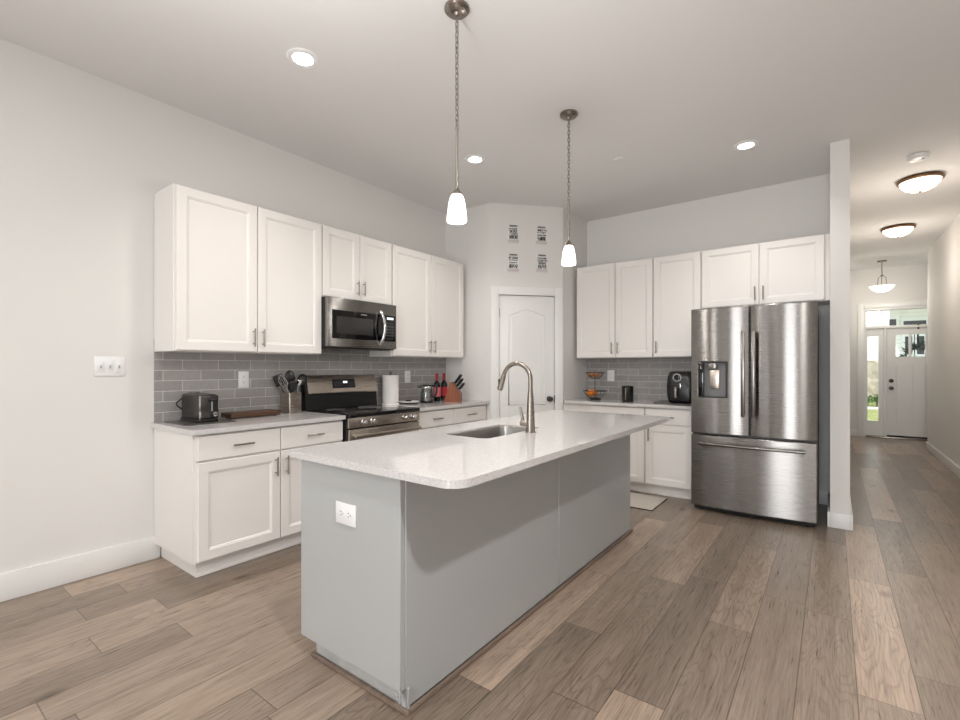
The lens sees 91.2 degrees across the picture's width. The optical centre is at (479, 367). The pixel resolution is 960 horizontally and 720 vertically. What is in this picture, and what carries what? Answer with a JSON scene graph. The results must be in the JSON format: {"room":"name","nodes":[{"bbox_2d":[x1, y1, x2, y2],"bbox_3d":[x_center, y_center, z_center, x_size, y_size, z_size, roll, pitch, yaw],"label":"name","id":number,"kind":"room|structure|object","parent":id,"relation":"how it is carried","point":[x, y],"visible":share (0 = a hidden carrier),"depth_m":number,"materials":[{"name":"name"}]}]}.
{"room":"kitchen","nodes":[
{"label":"kitchen","id":0,"kind":"room"},
{"bbox_2d":[0,38,444,573],"bbox_3d":[-2.445,-0.255,2.807,0.120,3.030,10.160,0,0,37],"label":"wall","id":1,"kind":"structure","parent":0,"point":[85,157],"depth_m":2.83,"materials":[{"name":"white paint"}]},
{"bbox_2d":[0,536,159,601],"bbox_3d":[-3.736,1.185,0.970,0.018,0.150,5.372,0,0,37],"label":"baseboard","id":2,"kind":"structure","parent":1,"relation":"attached to","point":[36,578],"depth_m":2.76,"materials":[{"name":"white paint"}]},
{"bbox_2d":[94,356,124,375],"bbox_3d":[-2.287,-0.006,2.905,0.013,0.120,0.155,0,0,37],"label":"light switch","id":3,"kind":"object","parent":1,"relation":"attached to","point":[103,365],"visible":1,"depth_m":2.90,"materials":[{"name":"white plastic"}]},
{"bbox_2d":[154,183,320,354],"bbox_3d":[-1.687,-0.622,3.410,0.362,1.040,1.053,0,0,37],"label":"upper cabinet","id":4,"kind":"object","parent":1,"relation":"attached to","point":[231,276],"visible":1,"depth_m":3.19,"materials":[{"name":"white paint"}]},
{"bbox_2d":[154,350,445,421],"bbox_3d":[-1.273,0.086,4.264,0.008,0.553,2.918,0,0,37],"label":"backsplash","id":5,"kind":"structure","parent":1,"relation":"attached to","point":[176,374],"depth_m":3.66,"materials":[{"name":"tile"}]},
{"bbox_2d":[238,371,248,387],"bbox_3d":[-1.790,0.094,3.560,0.008,0.125,0.078,0,0,37],"label":"wall outlet","id":6,"kind":"object","parent":5,"relation":"attached to","point":[243,376],"visible":1,"depth_m":3.56,"materials":[{"name":"white plastic"}]},
{"bbox_2d":[405,371,409,382],"bbox_3d":[-0.758,0.100,4.936,0.008,0.125,0.078,0,0,37],"label":"wall outlet","id":7,"kind":"object","parent":5,"relation":"attached to","point":[407,373],"visible":1,"depth_m":4.93,"materials":[{"name":"white plastic"}]},
{"bbox_2d":[321,225,390,304],"bbox_3d":[-1.148,-0.855,4.129,0.362,0.575,0.738,0,0,37],"label":"upper cabinet","id":8,"kind":"object","parent":1,"relation":"attached to","point":[353,266],"visible":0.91,"depth_m":3.99,"materials":[{"name":"white paint"}]},
{"bbox_2d":[321,296,395,350],"bbox_3d":[-1.114,-0.356,4.093,0.453,0.411,0.735,0,0,37],"label":"microwave","id":9,"kind":"object","parent":8,"relation":"attached to","point":[346,324],"visible":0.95,"depth_m":3.94,"materials":[{"name":"silver metal"}]},
{"bbox_2d":[369,244,462,357],"bbox_3d":[-0.609,-0.622,4.848,0.362,1.040,1.055,0,0,37],"label":"upper cabinet","id":10,"kind":"object","parent":1,"relation":"attached to","point":[427,290],"visible":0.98,"depth_m":4.71,"materials":[{"name":"white paint"}]},
{"bbox_2d":[445,203,489,419],"bbox_3d":[-0.110,-0.255,5.293,0.635,3.030,0.120,0,0,37],"label":"wall","id":11,"kind":"structure","parent":0,"point":[467,244],"depth_m":5.19,"materials":[{"name":"white paint"}]},
{"bbox_2d":[0,0,959,270],"bbox_3d":[1.738,-1.830,2.928,6.730,0.120,15.470,0,0,37],"label":"ceiling","id":12,"kind":"structure","parent":0,"point":[669,88],"depth_m":2.94,"materials":[{"name":"white paint"}]},
{"bbox_2d":[286,47,319,68],"bbox_3d":[-1.013,-1.765,2.690,0.180,0.008,0.180,0,0,37],"label":"recessed light","id":13,"kind":"object","parent":12,"relation":"in","point":[300,57],"visible":1,"depth_m":2.68,"materials":[{"name":"white plastic"}]},
{"bbox_2d":[444,0,468,224],"bbox_3d":[-0.114,-1.242,2.316,0.124,1.054,0.124,0,0,37],"label":"pendant lamp","id":14,"kind":"object","parent":12,"relation":"hanging from","point":[457,10],"visible":1,"depth_m":2.30,"materials":[{"name":"white glass"}]},
{"bbox_2d":[465,154,485,163],"bbox_3d":[-0.042,-1.765,3.996,0.180,0.008,0.180,0,0,37],"label":"recessed light","id":15,"kind":"object","parent":12,"relation":"in","point":[474,158],"visible":1,"depth_m":3.99,"materials":[{"name":"white plastic"}]},
{"bbox_2d":[560,109,577,265],"bbox_3d":[0.621,-1.242,3.284,0.124,1.054,0.124,0,0,37],"label":"pendant lamp","id":16,"kind":"object","parent":12,"relation":"hanging from","point":[568,257],"visible":1,"depth_m":3.27,"materials":[{"name":"white glass"}]},
{"bbox_2d":[614,157,623,161],"bbox_3d":[1.182,-1.764,3.996,0.084,0.010,0.084,0,0,37],"label":"sprinkler cover","id":17,"kind":"object","parent":12,"relation":"attached to","point":[618,159],"visible":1,"depth_m":3.98,"materials":[{"name":"white paint"}]},
{"bbox_2d":[733,140,758,150],"bbox_3d":[2.119,-1.765,3.744,0.180,0.008,0.180,0,0,37],"label":"recessed light","id":18,"kind":"object","parent":12,"relation":"in","point":[747,144],"visible":1,"depth_m":3.74,"materials":[{"name":"white plastic"}]},
{"bbox_2d":[869,260,894,291],"bbox_3d":[6.676,-1.509,7.806,0.340,0.522,0.340,0,0,37],"label":"pendant","id":19,"kind":"object","parent":12,"relation":"hanging from","point":[878,288],"visible":1,"depth_m":7.76,"materials":[{"name":"white glass"}]},
{"bbox_2d":[880,223,916,237],"bbox_3d":[5.275,-1.702,5.932,0.344,0.136,0.344,0,0,37],"label":"lamp","id":20,"kind":"object","parent":12,"relation":"attached to","point":[898,230],"visible":1,"depth_m":5.85,"materials":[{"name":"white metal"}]},
{"bbox_2d":[907,152,929,162],"bbox_3d":[3.662,-1.747,3.929,0.144,0.046,0.143,0,0,37],"label":"smoke detector","id":21,"kind":"object","parent":12,"relation":"attached to","point":[917,157],"visible":1,"depth_m":3.90,"materials":[{"name":"white plastic"}]},
{"bbox_2d":[896,171,945,192],"bbox_3d":[4.118,-1.702,4.399,0.344,0.136,0.344,0,0,37],"label":"lamp","id":22,"kind":"object","parent":12,"relation":"attached to","point":[920,182],"visible":1,"depth_m":4.32,"materials":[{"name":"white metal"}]},
{"bbox_2d":[0,436,959,719],"bbox_3d":[1.738,1.320,2.928,6.730,0.120,15.470,0,0,37],"label":"floor","id":23,"kind":"structure","parent":0,"point":[696,613],"depth_m":2.23,"materials":[{"name":"brown wood"}]},
{"bbox_2d":[154,420,342,577],"bbox_3d":[-1.578,0.828,3.324,0.640,0.864,1.046,0,0,37],"label":"base cabinet","id":24,"kind":"object","parent":23,"relation":"on","point":[223,500],"visible":0.81,"depth_m":2.97,"materials":[{"name":"white paint"}]},
{"bbox_2d":[151,411,345,435],"bbox_3d":[-1.588,0.380,3.322,0.631,0.029,1.068,0,0,37],"label":"countertop","id":25,"kind":"structure","parent":24,"relation":"on","point":[282,419],"depth_m":3.10,"materials":[{"name":"stone"}]},
{"bbox_2d":[165,418,235,425],"bbox_3d":[-1.864,0.362,3.140,0.350,0.004,0.320,0,0,37],"label":"placemat","id":26,"kind":"object","parent":25,"relation":"on","point":[220,420],"visible":0.73,"depth_m":3.06,"materials":[{"name":"grey"}]},
{"bbox_2d":[176,392,217,422],"bbox_3d":[-1.893,0.266,3.144,0.308,0.186,0.167,0,0,37],"label":"toaster","id":27,"kind":"object","parent":26,"relation":"on","point":[198,407],"visible":1,"depth_m":3.09,"materials":[{"name":"grey metal"}]},
{"bbox_2d":[221,409,279,418],"bbox_3d":[-1.686,0.344,3.470,0.150,0.040,0.370,0,0,37],"label":"cutting board","id":28,"kind":"object","parent":25,"relation":"on","point":[250,413],"visible":1,"depth_m":3.40,"materials":[{"name":"brown wood"}]},
{"bbox_2d":[281,392,300,413],"bbox_3d":[-1.514,0.283,3.765,0.120,0.162,0.120,0,0,30],"label":"utensil crock","id":29,"kind":"object","parent":25,"relation":"on","point":[290,402],"visible":0.99,"depth_m":3.72,"materials":[{"name":"silver metal"}]},
{"bbox_2d":[272,374,284,392],"bbox_3d":[-1.575,0.202,3.751,0.155,0.304,0.034,0,0,-44],"label":"slotted turner","id":30,"kind":"object","parent":29,"relation":"in","point":[275,378],"visible":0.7,"depth_m":3.73,"materials":[{"name":"black plastic"}]},
{"bbox_2d":[278,375,288,392],"bbox_3d":[-1.504,0.207,3.701,0.059,0.296,0.179,0,0,37],"label":"whisk","id":31,"kind":"object","parent":29,"relation":"in","point":[279,376],"visible":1,"depth_m":3.66,"materials":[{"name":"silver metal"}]},
{"bbox_2d":[285,370,294,391],"bbox_3d":[-1.528,0.188,3.776,0.071,0.328,0.022,0,0,-18],"label":"serving spoon","id":32,"kind":"object","parent":29,"relation":"in","point":[289,375],"visible":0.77,"depth_m":3.77,"materials":[{"name":"black plastic"}]},
{"bbox_2d":[288,381,297,392],"bbox_3d":[-1.507,0.229,3.720,0.147,0.251,0.060,0,0,37],"label":"spoon","id":33,"kind":"object","parent":29,"relation":"in","point":[292,386],"visible":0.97,"depth_m":3.69,"materials":[{"name":"black plastic"}]},
{"bbox_2d":[294,379,304,391],"bbox_3d":[-1.448,0.225,3.768,0.079,0.256,0.079,0,0,37],"label":"ladle","id":34,"kind":"object","parent":29,"relation":"in","point":[299,382],"visible":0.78,"depth_m":3.75,"materials":[{"name":"silver metal"}]},
{"bbox_2d":[295,374,306,392],"bbox_3d":[-1.491,0.205,3.805,0.041,0.299,0.183,0,0,37],"label":"server","id":35,"kind":"object","parent":29,"relation":"in","point":[302,377],"visible":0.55,"depth_m":3.85,"materials":[{"name":"black plastic"}]},
{"bbox_2d":[301,374,421,441],"bbox_3d":[-0.997,0.665,4.032,0.698,1.190,0.760,0,0,37],"label":"range","id":36,"kind":"object","parent":23,"relation":"on","point":[321,393],"visible":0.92,"depth_m":4.00,"materials":[{"name":"silver metal"}]},
{"bbox_2d":[306,405,419,417],"bbox_3d":[-0.985,0.372,4.023,0.568,0.030,0.760,0,0,37],"label":"cooktop","id":37,"kind":"object","parent":36,"relation":"in","point":[358,411],"depth_m":3.95,"materials":[{"name":"black glass"}]},
{"bbox_2d":[418,404,485,429],"bbox_3d":[-0.468,0.828,4.804,0.640,0.864,1.082,0,0,37],"label":"base cabinet","id":38,"kind":"object","parent":23,"relation":"on","point":[428,419],"visible":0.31,"depth_m":4.58,"materials":[{"name":"white paint"}]},
{"bbox_2d":[377,399,489,410],"bbox_3d":[-0.475,0.380,4.807,0.631,0.029,1.091,0,0,37],"label":"countertop","id":39,"kind":"structure","parent":38,"relation":"on","point":[441,404],"depth_m":4.60,"materials":[{"name":"stone"}]},
{"bbox_2d":[382,372,398,404],"bbox_3d":[-0.878,0.203,4.614,0.170,0.322,0.169,0,0,37],"label":"paper towel holder","id":40,"kind":"object","parent":39,"relation":"on","point":[390,383],"visible":1,"depth_m":4.55,"materials":[{"name":"white paper"}]},
{"bbox_2d":[399,400,418,403],"bbox_3d":[-0.718,0.348,4.744,0.216,0.032,0.215,0,0,37],"label":"dish","id":41,"kind":"object","parent":39,"relation":"on","point":[401,401],"visible":0.97,"depth_m":4.69,"materials":[{"name":"white ceramic"}]},
{"bbox_2d":[418,384,437,402],"bbox_3d":[-0.548,0.271,4.870,0.183,0.187,0.144,0,0,-35],"label":"glass kettle","id":42,"kind":"object","parent":39,"relation":"on","point":[426,386],"visible":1,"depth_m":4.82,"materials":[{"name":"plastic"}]},
{"bbox_2d":[434,373,439,400],"bbox_3d":[-0.462,0.215,5.051,0.074,0.298,0.074,0,0,20],"label":"wine bottle","id":43,"kind":"object","parent":39,"relation":"on","point":[437,398],"visible":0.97,"depth_m":5.02,"materials":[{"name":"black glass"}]},
{"bbox_2d":[441,373,446,399],"bbox_3d":[-0.396,0.215,5.189,0.074,0.298,0.074,0,0,20],"label":"wine bottle","id":44,"kind":"object","parent":39,"relation":"on","point":[443,383],"visible":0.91,"depth_m":5.16,"materials":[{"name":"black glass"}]},
{"bbox_2d":[444,382,461,401],"bbox_3d":[-0.284,0.259,4.992,0.165,0.210,0.110,0,0,11],"label":"knife block","id":45,"kind":"object","parent":39,"relation":"on","point":[453,394],"visible":0.92,"depth_m":4.94,"materials":[{"name":"brown wood"}]},
{"bbox_2d":[301,434,632,716],"bbox_3d":[0.192,0.827,2.831,0.644,0.865,2.418,0,0,37],"label":"kitchen island","id":46,"kind":"object","parent":23,"relation":"on","point":[403,582],"visible":0.87,"depth_m":1.96,"materials":[{"name":"grey paint"}]},
{"bbox_2d":[339,509,343,517],"bbox_3d":[-0.555,0.585,1.882,0.036,0.034,0.001,0,0,37],"label":"receptacle","id":47,"kind":"object","parent":46,"relation":"attached to","point":[341,511],"depth_m":1.88,"materials":[{"name":"white plastic"}]},
{"bbox_2d":[336,501,355,527],"bbox_3d":[-0.534,0.585,1.871,0.126,0.085,0.006,0,0,37],"label":"outlet plate","id":48,"kind":"object","parent":46,"relation":"attached to","point":[345,510],"depth_m":1.87,"materials":[{"name":"white plastic"}]},
{"bbox_2d":[346,511,351,519],"bbox_3d":[-0.516,0.585,1.854,0.036,0.034,0.001,0,0,37],"label":"receptacle","id":49,"kind":"object","parent":46,"relation":"attached to","point":[348,513],"depth_m":1.85,"materials":[{"name":"white plastic"}]},
{"bbox_2d":[291,410,669,488],"bbox_3d":[0.283,0.380,2.764,0.958,0.029,2.467,0,0,37],"label":"island countertop","id":50,"kind":"structure","parent":46,"relation":"on","point":[433,457],"depth_m":2.11,"materials":[{"name":"stone"}]},
{"bbox_2d":[447,425,536,437],"bbox_3d":[0.086,0.483,2.704,0.295,0.225,0.570,0,0,37],"label":"sink","id":51,"kind":"object","parent":50,"relation":"in","point":[500,430],"visible":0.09,"depth_m":2.92,"materials":[{"name":"silver metal"}]},
{"bbox_2d":[497,361,535,432],"bbox_3d":[0.205,0.165,2.688,0.253,0.398,0.062,0,0,37],"label":"kitchen faucet","id":52,"kind":"object","parent":50,"relation":"on","point":[529,422],"visible":1,"depth_m":2.62,"materials":[{"name":"silver metal"}]},
{"bbox_2d":[563,403,646,492],"bbox_3d":[1.455,0.828,5.170,0.899,0.864,0.692,0,0,37],"label":"base cabinet","id":53,"kind":"object","parent":23,"relation":"on","point":[637,439],"visible":0.24,"depth_m":4.73,"materials":[{"name":"white paint"}]},
{"bbox_2d":[564,397,690,409],"bbox_3d":[1.649,0.380,5.029,1.383,0.029,0.691,0,0,37],"label":"countertop","id":54,"kind":"structure","parent":53,"relation":"on","point":[604,401],"depth_m":4.86,"materials":[{"name":"stone"}]},
{"bbox_2d":[583,372,606,399],"bbox_3d":[1.286,0.202,5.259,0.268,0.325,0.268,0,0,37],"label":"fruit basket","id":55,"kind":"object","parent":54,"relation":"on","point":[603,391],"visible":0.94,"depth_m":5.21,"materials":[{"name":"grey metal"}]},
{"bbox_2d":[585,372,604,378],"bbox_3d":[1.286,0.092,5.259,0.208,0.072,0.208,0,0,37],"label":"bowl","id":56,"kind":"object","parent":55,"relation":"on","point":[585,372],"depth_m":5.21,"materials":[{"name":"grey metal"}]},
{"bbox_2d":[583,390,606,398],"bbox_3d":[1.286,0.304,5.259,0.268,0.087,0.268,0,0,37],"label":"bowl","id":57,"kind":"object","parent":55,"relation":"on","point":[603,391],"depth_m":5.21,"materials":[{"name":"grey metal"}]},
{"bbox_2d":[622,383,633,401],"bbox_3d":[1.555,0.263,4.956,0.122,0.202,0.125,0,0,37],"label":"canister","id":58,"kind":"object","parent":54,"relation":"on","point":[627,391],"visible":0.99,"depth_m":4.90,"materials":[{"name":"black plastic"}]},
{"bbox_2d":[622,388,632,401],"bbox_3d":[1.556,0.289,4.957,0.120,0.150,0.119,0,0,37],"label":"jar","id":59,"kind":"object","parent":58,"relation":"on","point":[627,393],"depth_m":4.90,"materials":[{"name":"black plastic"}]},
{"bbox_2d":[654,401,690,404],"bbox_3d":[2.039,0.361,4.783,0.435,0.006,0.380,0,0,37],"label":"mat","id":60,"kind":"object","parent":54,"relation":"on","point":[661,402],"visible":0.47,"depth_m":4.71,"materials":[{"name":"grey"}]},
{"bbox_2d":[667,371,690,403],"bbox_3d":[2.028,0.200,4.698,0.276,0.315,0.340,0,0,37],"label":"air fryer","id":61,"kind":"object","parent":60,"relation":"on","point":[678,382],"visible":0.88,"depth_m":4.60,"materials":[{"name":"black plastic"}]},
{"bbox_2d":[670,383,689,400],"bbox_3d":[1.942,0.242,4.583,0.180,0.170,0.053,0,0,37],"label":"basket","id":62,"kind":"object","parent":61,"relation":"on","point":[678,391],"depth_m":4.58,"materials":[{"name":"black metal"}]},
{"bbox_2d":[630,492,667,510],"bbox_3d":[1.329,1.255,4.540,0.800,0.008,0.480,0,0,37],"label":"kitchen mat","id":63,"kind":"object","parent":23,"relation":"on","point":[639,501],"visible":0.44,"depth_m":4.38,"materials":[{"name":"grey fabric"}]},
{"bbox_2d":[645,407,692,499],"bbox_3d":[1.999,0.828,4.763,0.455,0.864,0.692,0,0,37],"label":"base cabinet","id":64,"kind":"object","parent":23,"relation":"on","point":[667,444],"visible":0.58,"depth_m":4.52,"materials":[{"name":"white paint"}]},
{"bbox_2d":[691,301,818,526],"bbox_3d":[2.449,0.374,4.181,0.912,1.772,0.880,0,0,37],"label":"refrigerator","id":65,"kind":"object","parent":23,"relation":"on","point":[755,368],"visible":1,"depth_m":3.85,"materials":[{"name":"grey metal"}]},
{"bbox_2d":[490,203,562,418],"bbox_3d":[0.504,-0.255,5.182,0.825,3.030,0.100,0,0,-11],"label":"wall","id":66,"kind":"structure","parent":0,"point":[527,218],"depth_m":5.13,"materials":[{"name":"white paint"}]},
{"bbox_2d":[507,253,518,271],"bbox_3d":[0.360,-1.135,5.095,0.128,0.200,0.014,0,0,-11],"label":"wall plaque","id":67,"kind":"object","parent":66,"relation":"attached to","point":[513,260],"visible":1,"depth_m":5.09,"materials":[{"name":"white ceramic"}]},
{"bbox_2d":[509,254,517,267],"bbox_3d":[0.362,-1.150,5.091,0.100,0.154,0.004,0,0,-11],"label":"print","id":68,"kind":"object","parent":67,"relation":"on","point":[513,259],"depth_m":5.09,"materials":[{"name":"black"}]},
{"bbox_2d":[507,224,518,242],"bbox_3d":[0.361,-1.448,5.096,0.128,0.200,0.014,0,0,-11],"label":"wall plaque","id":69,"kind":"object","parent":66,"relation":"attached to","point":[513,231],"visible":1,"depth_m":5.09,"materials":[{"name":"white ceramic"}]},
{"bbox_2d":[509,225,517,238],"bbox_3d":[0.363,-1.464,5.091,0.101,0.152,0.004,0,0,-11],"label":"print","id":70,"kind":"object","parent":69,"relation":"on","point":[513,229],"depth_m":5.09,"materials":[{"name":"black"}]},
{"bbox_2d":[491,286,562,418],"bbox_3d":[0.514,0.193,5.128,0.815,2.135,0.103,0,0,-11],"label":"door","id":71,"kind":"structure","parent":66,"relation":"in","point":[522,327],"depth_m":5.14,"materials":[{"name":"white paint"}]},
{"bbox_2d":[536,226,546,244],"bbox_3d":[0.674,-1.449,5.155,0.128,0.200,0.014,0,0,-11],"label":"wall plaque","id":72,"kind":"object","parent":66,"relation":"attached to","point":[541,232],"visible":1,"depth_m":5.15,"materials":[{"name":"white ceramic"}]},
{"bbox_2d":[536,254,547,272],"bbox_3d":[0.680,-1.142,5.157,0.128,0.200,0.014,0,0,-11],"label":"wall plaque","id":73,"kind":"object","parent":66,"relation":"attached to","point":[541,261],"visible":1,"depth_m":5.15,"materials":[{"name":"white ceramic"}]},
{"bbox_2d":[538,254,545,268],"bbox_3d":[0.685,-1.157,5.153,0.112,0.154,0.004,0,0,-11],"label":"print","id":74,"kind":"object","parent":73,"relation":"on","point":[544,266],"depth_m":5.15},
{"bbox_2d":[563,208,586,402],"bbox_3d":[1.062,-0.255,5.502,0.120,3.030,0.640,0,0,37],"label":"wall","id":75,"kind":"structure","parent":0,"point":[574,368],"depth_m":5.40,"materials":[{"name":"white paint"}]},
{"bbox_2d":[587,174,829,493],"bbox_3d":[1.862,-0.255,5.378,3.690,3.030,0.120,0,0,37],"label":"wall","id":76,"kind":"structure","parent":0,"point":[798,208],"depth_m":4.75,"materials":[{"name":"white paint"}]},
{"bbox_2d":[577,258,654,358],"bbox_3d":[1.535,-0.622,5.255,0.865,1.040,0.362,0,0,37],"label":"upper cabinet","id":77,"kind":"object","parent":76,"relation":"attached to","point":[615,301],"visible":0.96,"depth_m":5.11,"materials":[{"name":"white paint"}]},
{"bbox_2d":[587,358,690,399],"bbox_3d":[1.865,0.121,5.296,1.408,0.483,0.008,0,0,37],"label":"backsplash","id":78,"kind":"structure","parent":76,"relation":"attached to","point":[648,376],"depth_m":5.35,"materials":[{"name":"tile"}]},
{"bbox_2d":[607,370,613,380],"bbox_3d":[1.539,0.100,5.529,0.085,0.130,0.008,0,0,37],"label":"wall outlet","id":79,"kind":"object","parent":78,"relation":"attached to","point":[610,373],"visible":1,"depth_m":5.53,"materials":[{"name":"white plastic"}]},
{"bbox_2d":[654,251,701,357],"bbox_3d":[2.066,-0.622,4.856,0.459,1.040,0.362,0,0,37],"label":"upper cabinet","id":80,"kind":"object","parent":76,"relation":"attached to","point":[678,277],"visible":0.88,"depth_m":4.76,"materials":[{"name":"white paint"}]},
{"bbox_2d":[702,233,829,308],"bbox_3d":[2.656,-0.857,4.414,1.012,0.570,0.362,0,0,37],"label":"upper cabinet","id":81,"kind":"object","parent":76,"relation":"attached to","point":[795,269],"visible":0.97,"depth_m":4.27,"materials":[{"name":"white paint"}]},
{"bbox_2d":[819,491,827,504],"bbox_3d":[3.150,1.200,4.326,0.082,0.120,0.018,0,0,37],"label":"baseboard","id":82,"kind":"structure","parent":76,"relation":"attached to","point":[823,495],"depth_m":4.31,"materials":[{"name":"white paint"}]},
{"bbox_2d":[830,139,849,514],"bbox_3d":[3.034,-0.255,3.968,0.124,3.030,0.730,0,0,37],"label":"wall","id":83,"kind":"structure","parent":0,"point":[839,150],"depth_m":3.67,"materials":[{"name":"white paint"}]},
{"bbox_2d":[850,264,926,429],"bbox_3d":[7.604,-0.255,8.135,2.190,3.030,0.140,0,0,37],"label":"wall","id":84,"kind":"structure","parent":0,"point":[910,281],"depth_m":8.44,"materials":[{"name":"white paint"}]},
{"bbox_2d":[850,429,856,435],"bbox_3d":[6.790,1.200,8.646,0.235,0.120,0.018,0,0,37],"label":"baseboard","id":85,"kind":"structure","parent":84,"relation":"attached to","point":[853,432],"depth_m":8.60,"materials":[{"name":"white paint"}]},
{"bbox_2d":[857,300,926,440],"bbox_3d":[7.474,0.055,8.195,1.398,2.410,0.180,0,0,37],"label":"door","id":86,"kind":"structure","parent":84,"relation":"in","point":[905,378],"depth_m":8.29,"materials":[{"name":"white paint"}]},
{"bbox_2d":[866,328,883,435],"bbox_3d":[7.127,0.268,8.492,0.251,1.922,0.040,0,0,37],"label":"window","id":87,"kind":"structure","parent":86,"relation":"attached to","point":[872,427],"depth_m":8.44,"materials":[{"name":"white paint"}]},
{"bbox_2d":[866,308,926,326],"bbox_3d":[7.484,-0.873,8.225,1.144,0.291,0.040,0,0,37],"label":"window","id":88,"kind":"structure","parent":86,"relation":"attached to","point":[915,308],"depth_m":8.29,"materials":[{"name":"white paint"}]},
{"bbox_2d":[898,324,924,356],"bbox_3d":[7.634,-0.322,8.188,0.588,0.837,0.184,0,0,37],"label":"tree","id":89,"kind":"object","parent":86,"relation":"hanging from","point":[918,344],"visible":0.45,"depth_m":8.22,"materials":[{"name":"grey plant"}]},
{"bbox_2d":[927,213,959,466],"bbox_3d":[3.236,-0.255,1.074,1.550,3.030,14.200,0,0,37],"label":"wall","id":90,"kind":"structure","parent":0,"point":[943,258],"depth_m":6.07,"materials":[{"name":"white paint"}]},
{"bbox_2d":[926,441,959,477],"bbox_3d":[5.217,1.200,5.025,0.018,0.120,5.500,0,0,37],"label":"baseboard","id":91,"kind":"structure","parent":90,"relation":"attached to","point":[941,457],"depth_m":6.03,"materials":[{"name":"white paint"}]},
{"bbox_3d":[4.980,-0.255,6.565,0.124,3.030,5.520,0,0,37],"label":"wall","id":92,"kind":"structure","parent":0,"visible":0},
{"bbox_2d":[827,493,852,530],"bbox_3d":[4.120,1.200,5.417,0.160,0.120,4.388,0,0,37],"label":"baseboard","id":93,"kind":"structure","parent":92,"relation":"attached to","point":[834,520],"depth_m":3.67,"materials":[{"name":"white paint"}]},
{"label":"outside","id":94,"kind":"structure","parent":0,"visible":0},
{"bbox_2d":[867,403,877,420],"bbox_3d":[18.744,1.610,20.006,34.000,0.100,29.500,0,0,37],"label":"ground","id":95,"kind":"structure","parent":94,"point":[872,415],"depth_m":15.83,"materials":[{"name":"green plant"}]},
{"bbox_2d":[867,393,877,405],"bbox_3d":[15.815,1.262,18.717,1.338,0.625,1.045,0,0,37],"label":"shrub","id":96,"kind":"object","parent":95,"relation":"on","point":[875,398],"visible":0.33,"depth_m":18.70,"materials":[{"name":"green plant"}]},
{"bbox_2d":[866,309,926,402],"bbox_3d":[19.553,-2.640,21.586,11.600,8.400,8.200,0,0,37],"label":"house","id":97,"kind":"structure","parent":95,"relation":"on","point":[911,316],"depth_m":19.98,"materials":[{"name":"white"}]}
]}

